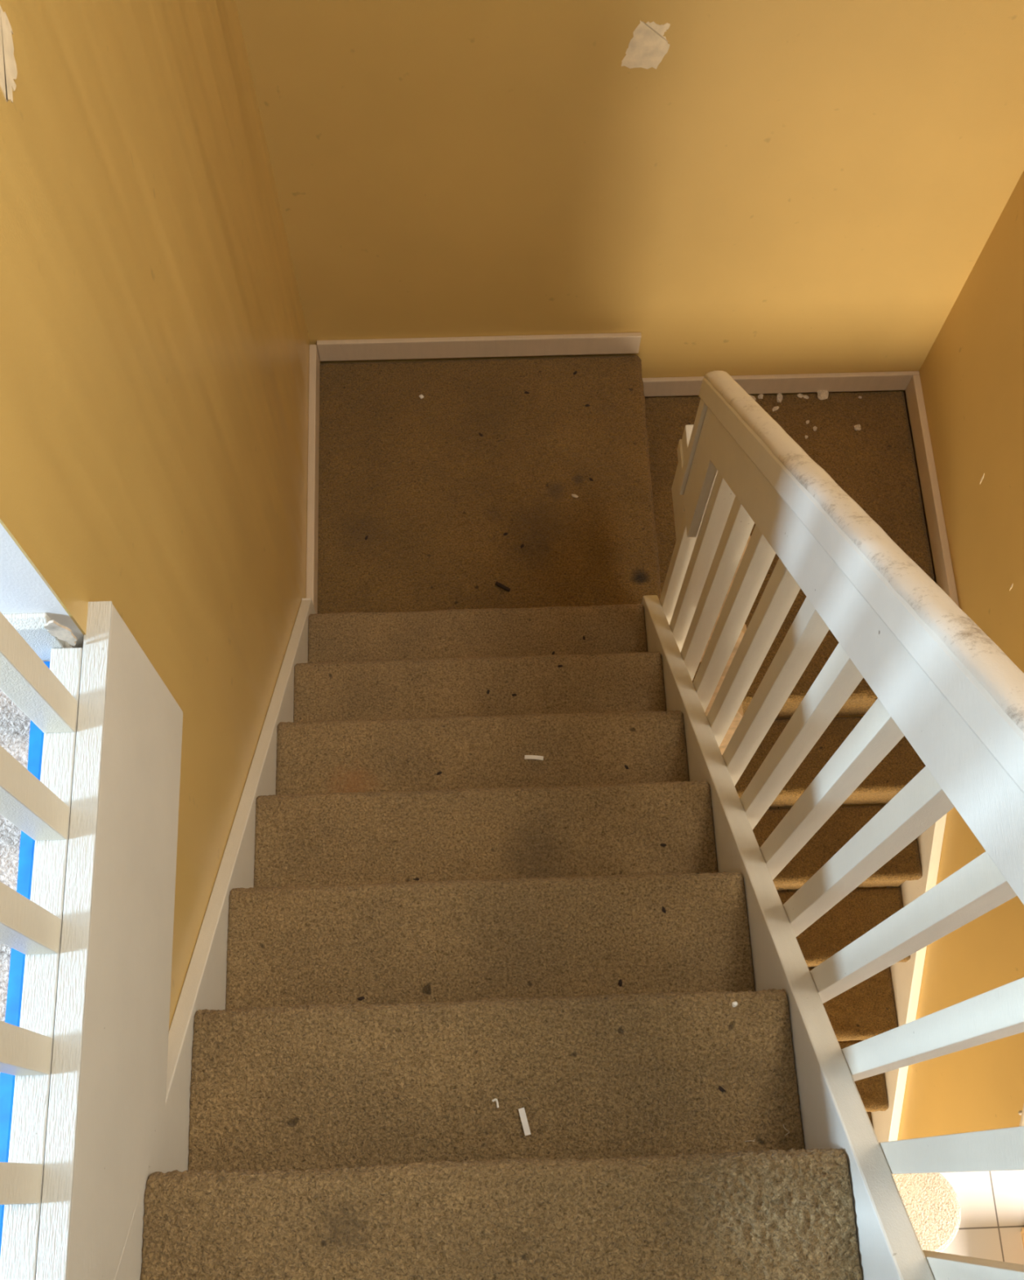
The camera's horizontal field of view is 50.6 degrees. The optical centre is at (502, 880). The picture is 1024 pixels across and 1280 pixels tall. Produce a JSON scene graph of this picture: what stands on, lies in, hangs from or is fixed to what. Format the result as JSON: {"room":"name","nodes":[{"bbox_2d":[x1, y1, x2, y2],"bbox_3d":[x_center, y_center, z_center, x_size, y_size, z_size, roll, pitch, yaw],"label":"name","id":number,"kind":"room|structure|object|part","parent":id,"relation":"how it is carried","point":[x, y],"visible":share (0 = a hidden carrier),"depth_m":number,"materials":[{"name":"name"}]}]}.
{"room":"staircase","nodes":[
{"label":"staircase","id":0,"kind":"room"},
{"bbox_2d":[0,660,49,1022],"bbox_3d":[-1.426,1.338,0.968,3.940,0.300,3.200,-2,74,-1],"label":"floor","id":1,"kind":"structure","parent":0,"point":[15,725],"depth_m":1.22,"materials":[{"name":"beige carpet"}]},
{"bbox_2d":[0,661,49,1255],"bbox_3d":[-0.517,0.176,1.149,0.028,0.005,0.900,-2,74,-1],"label":"tape","id":2,"kind":"object","parent":1,"relation":"on","point":[15,991],"visible":0.25,"depth_m":1.17,"materials":[{"name":"blue plastic"}]},
{"bbox_2d":[0,600,182,1279],"bbox_3d":[-0.478,0.058,0.844,0.087,1.207,0.963,-2,74,-1],"label":"gallery railing","id":3,"kind":"object","parent":1,"relation":"on","point":[86,1055],"visible":1,"depth_m":1.18,"materials":[{"name":"white paint"}]},
{"bbox_3d":[-0.485,0.178,1.159,0.036,0.080,0.904,-2,74,-1],"label":"sill","id":4,"kind":"part","parent":3,"relation":"part of","materials":[{"name":"white paint"}]},
{"bbox_2d":[0,523,84,648],"bbox_3d":[-1.962,-0.566,0.229,2.972,2.750,0.100,-2,74,-1],"label":"wall","id":5,"kind":"structure","parent":0,"point":[22,589],"depth_m":1.16,"materials":[{"name":"white paint"}]},
{"bbox_2d":[2,613,73,660],"bbox_3d":[-1.979,-0.229,1.208,2.950,0.082,0.016,-2,74,-1],"label":"baseboard","id":6,"kind":"structure","parent":5,"relation":"attached to","point":[30,626],"depth_m":1.21,"materials":[{"name":"white paint"}]},
{"bbox_2d":[44,620,77,645],"bbox_3d":[-0.495,-0.278,1.214,0.025,0.054,0.003,-2,74,-1],"label":"plaster","id":7,"kind":"object","parent":5,"relation":"attached to","point":[55,628],"visible":1,"depth_m":1.21,"materials":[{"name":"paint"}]},
{"bbox_2d":[0,0,310,1029],"bbox_3d":[-0.492,-0.665,1.075,0.003,4.300,2.840,-2,74,-1],"label":"wall","id":8,"kind":"structure","parent":0,"point":[154,341],"depth_m":1.61,"materials":[{"name":"paint"}]},
{"bbox_2d":[0,5,17,102],"bbox_3d":[-0.495,-0.827,1.059,0.002,0.090,0.091,-2,74,-1],"label":"spackle patch","id":9,"kind":"object","parent":8,"relation":"attached to","point":[8,70],"visible":1,"depth_m":1.08,"materials":[{"name":"white paint"}]},
{"bbox_2d":[306,344,319,613],"bbox_3d":[-0.532,-1.125,3.036,0.021,0.068,0.860,-2,74,-1],"label":"baseboard","id":10,"kind":"structure","parent":8,"relation":"attached to","point":[313,362],"depth_m":3.01,"materials":[{"name":"paint"}]},
{"bbox_2d":[317,355,661,613],"bbox_3d":[-0.055,-1.040,3.150,0.974,0.188,0.995,-2,74,-1],"label":"floor","id":11,"kind":"structure","parent":0,"point":[435,500],"depth_m":3.08,"materials":[{"name":"brown carpet"}]},
{"bbox_2d":[494,581,510,591],"bbox_3d":[0.000,-0.812,2.986,0.044,0.011,0.011,30,76,8],"label":"stick","id":12,"kind":"object","parent":11,"relation":"on","point":[499,584],"visible":1,"depth_m":2.98,"materials":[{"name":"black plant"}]},
{"bbox_2d":[114,595,933,1279],"bbox_3d":[-0.026,-0.056,2.037,0.922,1.666,1.776,-2,74,-1],"label":"flight","id":13,"kind":"object","parent":11,"relation":"on","point":[309,1129],"depth_m":1.56,"materials":[{"name":"brown carpet"}]},
{"bbox_2d":[356,996,364,1000],"bbox_3d":[-0.229,0.190,1.746,0.013,0.004,0.006,-13,75,-4],"label":"crumb","id":14,"kind":"object","parent":13,"relation":"on","point":[360,998],"visible":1,"depth_m":1.75,"materials":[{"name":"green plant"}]},
{"bbox_2d":[492,1098,498,1107],"bbox_3d":[-0.009,0.312,1.519,0.008,0.003,0.014,-26,76,-7],"label":"plastic curl","id":15,"kind":"object","parent":13,"relation":"on","point":[494,1100],"visible":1,"depth_m":1.52,"materials":[{"name":"white plastic"}]},
{"bbox_3d":[0.030,0.337,1.512,0.008,0.004,0.038,-14,75,-4],"label":"plastic strip","id":16,"kind":"part","parent":13,"relation":"part of","materials":[{"name":"white plastic"}]},
{"bbox_3d":[0.065,-0.257,2.256,0.039,0.004,0.008,4,74,1],"label":"plastic strip","id":17,"kind":"part","parent":13,"relation":"part of","materials":[{"name":"white plastic"}]},
{"bbox_2d":[617,979,622,986],"bbox_3d":[0.191,0.166,1.756,0.007,0.004,0.013,0,74,0],"label":"crumb","id":18,"kind":"object","parent":13,"relation":"on","point":[620,983],"visible":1,"depth_m":1.75,"materials":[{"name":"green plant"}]},
{"bbox_2d":[718,1085,725,1092],"bbox_3d":[0.309,0.295,1.529,0.014,0.004,0.006,41,78,10],"label":"crumb","id":19,"kind":"object","parent":13,"relation":"on","point":[721,1089],"visible":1,"depth_m":1.53,"materials":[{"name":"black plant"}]},
{"bbox_2d":[731,1001,737,1007],"bbox_3d":[0.335,0.178,1.562,0.009,0.005,0.008,-24,76,-7],"label":"crumb","id":20,"kind":"object","parent":13,"relation":"on","point":[734,1004],"visible":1,"depth_m":1.56,"materials":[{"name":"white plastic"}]},
{"bbox_2d":[658,370,1023,1279],"bbox_3d":[0.453,-0.171,1.565,0.092,2.316,1.724,-2,74,-1],"label":"balustrade","id":21,"kind":"object","parent":13,"relation":"attached to","point":[939,682],"visible":0.86,"depth_m":1.35,"materials":[{"name":"paint"}]},
{"bbox_2d":[671,424,693,539],"bbox_3d":[0.424,-0.895,2.459,0.055,0.218,0.165,-2,74,-1],"label":"rail","id":22,"kind":"object","parent":21,"relation":"attached to","point":[677,500],"visible":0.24,"depth_m":2.47,"materials":[{"name":"white paint"}]},
{"bbox_3d":[0.425,-0.906,2.416,0.055,0.037,0.163,-2,74,-1],"label":"moulding","id":23,"kind":"part","parent":22,"relation":"part of","materials":[{"name":"white paint"}]},
{"bbox_3d":[0.381,-0.876,2.174,0.009,0.284,0.030,-2,74,-1],"label":"moulding","id":24,"kind":"part","parent":21,"relation":"part of","materials":[{"name":"white paint"}]},
{"bbox_3d":[0.435,-0.288,1.147,0.047,1.418,1.724,-2,74,-1],"label":"rail moulding","id":25,"kind":"part","parent":21,"relation":"part of","materials":[{"name":"white paint"}]},
{"bbox_3d":[0.435,-0.297,1.117,0.044,1.385,1.724,-2,74,-1],"label":"handrail","id":26,"kind":"part","parent":21,"relation":"part of","materials":[{"name":"paint"}]},
{"bbox_2d":[235,0,1023,397],"bbox_3d":[0.410,-1.920,2.172,2.125,5.712,0.100,-2,74,-1],"label":"wall","id":27,"kind":"structure","parent":0,"point":[794,186],"depth_m":2.63,"materials":[{"name":"paint"}]},
{"bbox_2d":[316,332,640,360],"bbox_3d":[-0.068,-1.561,3.163,0.940,0.068,0.015,-2,74,-1],"label":"baseboard","id":28,"kind":"structure","parent":27,"relation":"attached to","point":[598,343],"depth_m":3.15,"materials":[{"name":"paint"}]},
{"bbox_2d":[621,20,670,69],"bbox_3d":[0.312,-1.814,2.348,0.101,0.106,0.002,-2,74,-1],"label":"spackle patch","id":29,"kind":"object","parent":27,"relation":"attached to","point":[647,47],"visible":1,"depth_m":2.35,"materials":[{"name":"white paint"}]},
{"bbox_2d":[641,370,919,396],"bbox_3d":[0.836,-1.542,3.358,0.894,0.068,0.015,-2,74,-1],"label":"baseboard","id":30,"kind":"structure","parent":27,"relation":"attached to","point":[882,380],"depth_m":3.35,"materials":[{"name":"paint"}]},
{"bbox_2d":[644,391,934,717],"bbox_3d":[0.832,-0.997,3.338,0.899,0.188,1.042,-2,74,-1],"label":"floor","id":31,"kind":"structure","parent":0,"point":[874,464],"depth_m":3.33,"materials":[{"name":"brown carpet"}]},
{"bbox_2d":[757,393,763,399],"bbox_3d":[0.807,-1.518,3.388,0.017,0.010,0.020,19,75,5],"label":"chip","id":32,"kind":"object","parent":31,"relation":"on","point":[760,396],"visible":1,"depth_m":3.38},
{"bbox_2d":[772,405,778,411],"bbox_3d":[0.851,-1.474,3.376,0.026,0.009,0.014,-22,76,-6],"label":"chip","id":33,"kind":"object","parent":31,"relation":"on","point":[775,408],"visible":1,"depth_m":3.37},
{"bbox_2d":[776,393,782,402],"bbox_3d":[0.866,-1.513,3.386,0.020,0.010,0.037,4,74,1],"label":"chip","id":34,"kind":"object","parent":31,"relation":"on","point":[779,397],"visible":1,"depth_m":3.38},
{"bbox_2d":[796,393,803,397],"bbox_3d":[0.931,-1.520,3.390,0.022,0.008,0.014,7,74,2],"label":"chip","id":35,"kind":"object","parent":31,"relation":"on","point":[799,395],"visible":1,"depth_m":3.39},
{"bbox_2d":[817,390,828,399],"bbox_3d":[1.000,-1.522,3.388,0.036,0.023,0.036,-2,74,-1],"label":"chip","id":36,"kind":"object","parent":31,"relation":"on","point":[821,394],"visible":1,"depth_m":3.38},
{"bbox_2d":[853,423,861,430],"bbox_3d":[1.100,-1.407,3.358,0.024,0.014,0.021,11,74,3],"label":"chip","id":37,"kind":"object","parent":31,"relation":"on","point":[857,427],"visible":1,"depth_m":3.35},
{"bbox_2d":[768,716,1023,1264],"bbox_3d":[1.580,2.193,3.936,6.000,0.100,6.940,-2,74,-1],"label":"floor","id":38,"kind":"structure","parent":0,"point":[991,1203],"depth_m":4.15,"materials":[{"name":"white tile"}]},
{"bbox_2d":[734,716,960,1253],"bbox_3d":[1.045,0.447,3.578,1.251,1.527,1.680,-2,74,-1],"label":"flight","id":39,"kind":"object","parent":38,"relation":"on","point":[887,1000],"visible":0.1,"depth_m":3.49,"materials":[{"name":"brown carpet"}]},
{"bbox_2d":[1020,1227,1023,1248],"bbox_3d":[2.115,1.438,3.992,0.298,0.212,0.322,-2,74,-1],"label":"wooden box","id":40,"kind":"object","parent":38,"relation":"on","point":[1022,1228],"visible":1,"depth_m":4.11,"materials":[{"name":"brown wood"}]},
{"bbox_2d":[834,170,1023,1140],"bbox_3d":[1.388,-0.792,1.810,0.100,5.612,2.340,-2,74,-1],"label":"wall","id":41,"kind":"structure","parent":0,"point":[971,375],"depth_m":2.99,"materials":[{"name":"paint"}]},
{"bbox_2d":[905,374,959,607],"bbox_3d":[1.291,-1.061,3.226,0.022,0.068,1.014,-2,74,-1],"label":"baseboard","id":42,"kind":"structure","parent":41,"relation":"attached to","point":[940,548],"depth_m":3.24,"materials":[{"name":"paint"}]},
{"bbox_2d":[1017,1104,1023,1126],"bbox_3d":[1.321,0.044,2.466,0.072,0.947,1.132,-2,74,-1],"label":"wall handrail","id":43,"kind":"object","parent":41,"relation":"attached to","point":[1021,1112],"visible":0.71,"depth_m":2.71,"materials":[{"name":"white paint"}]}
]}

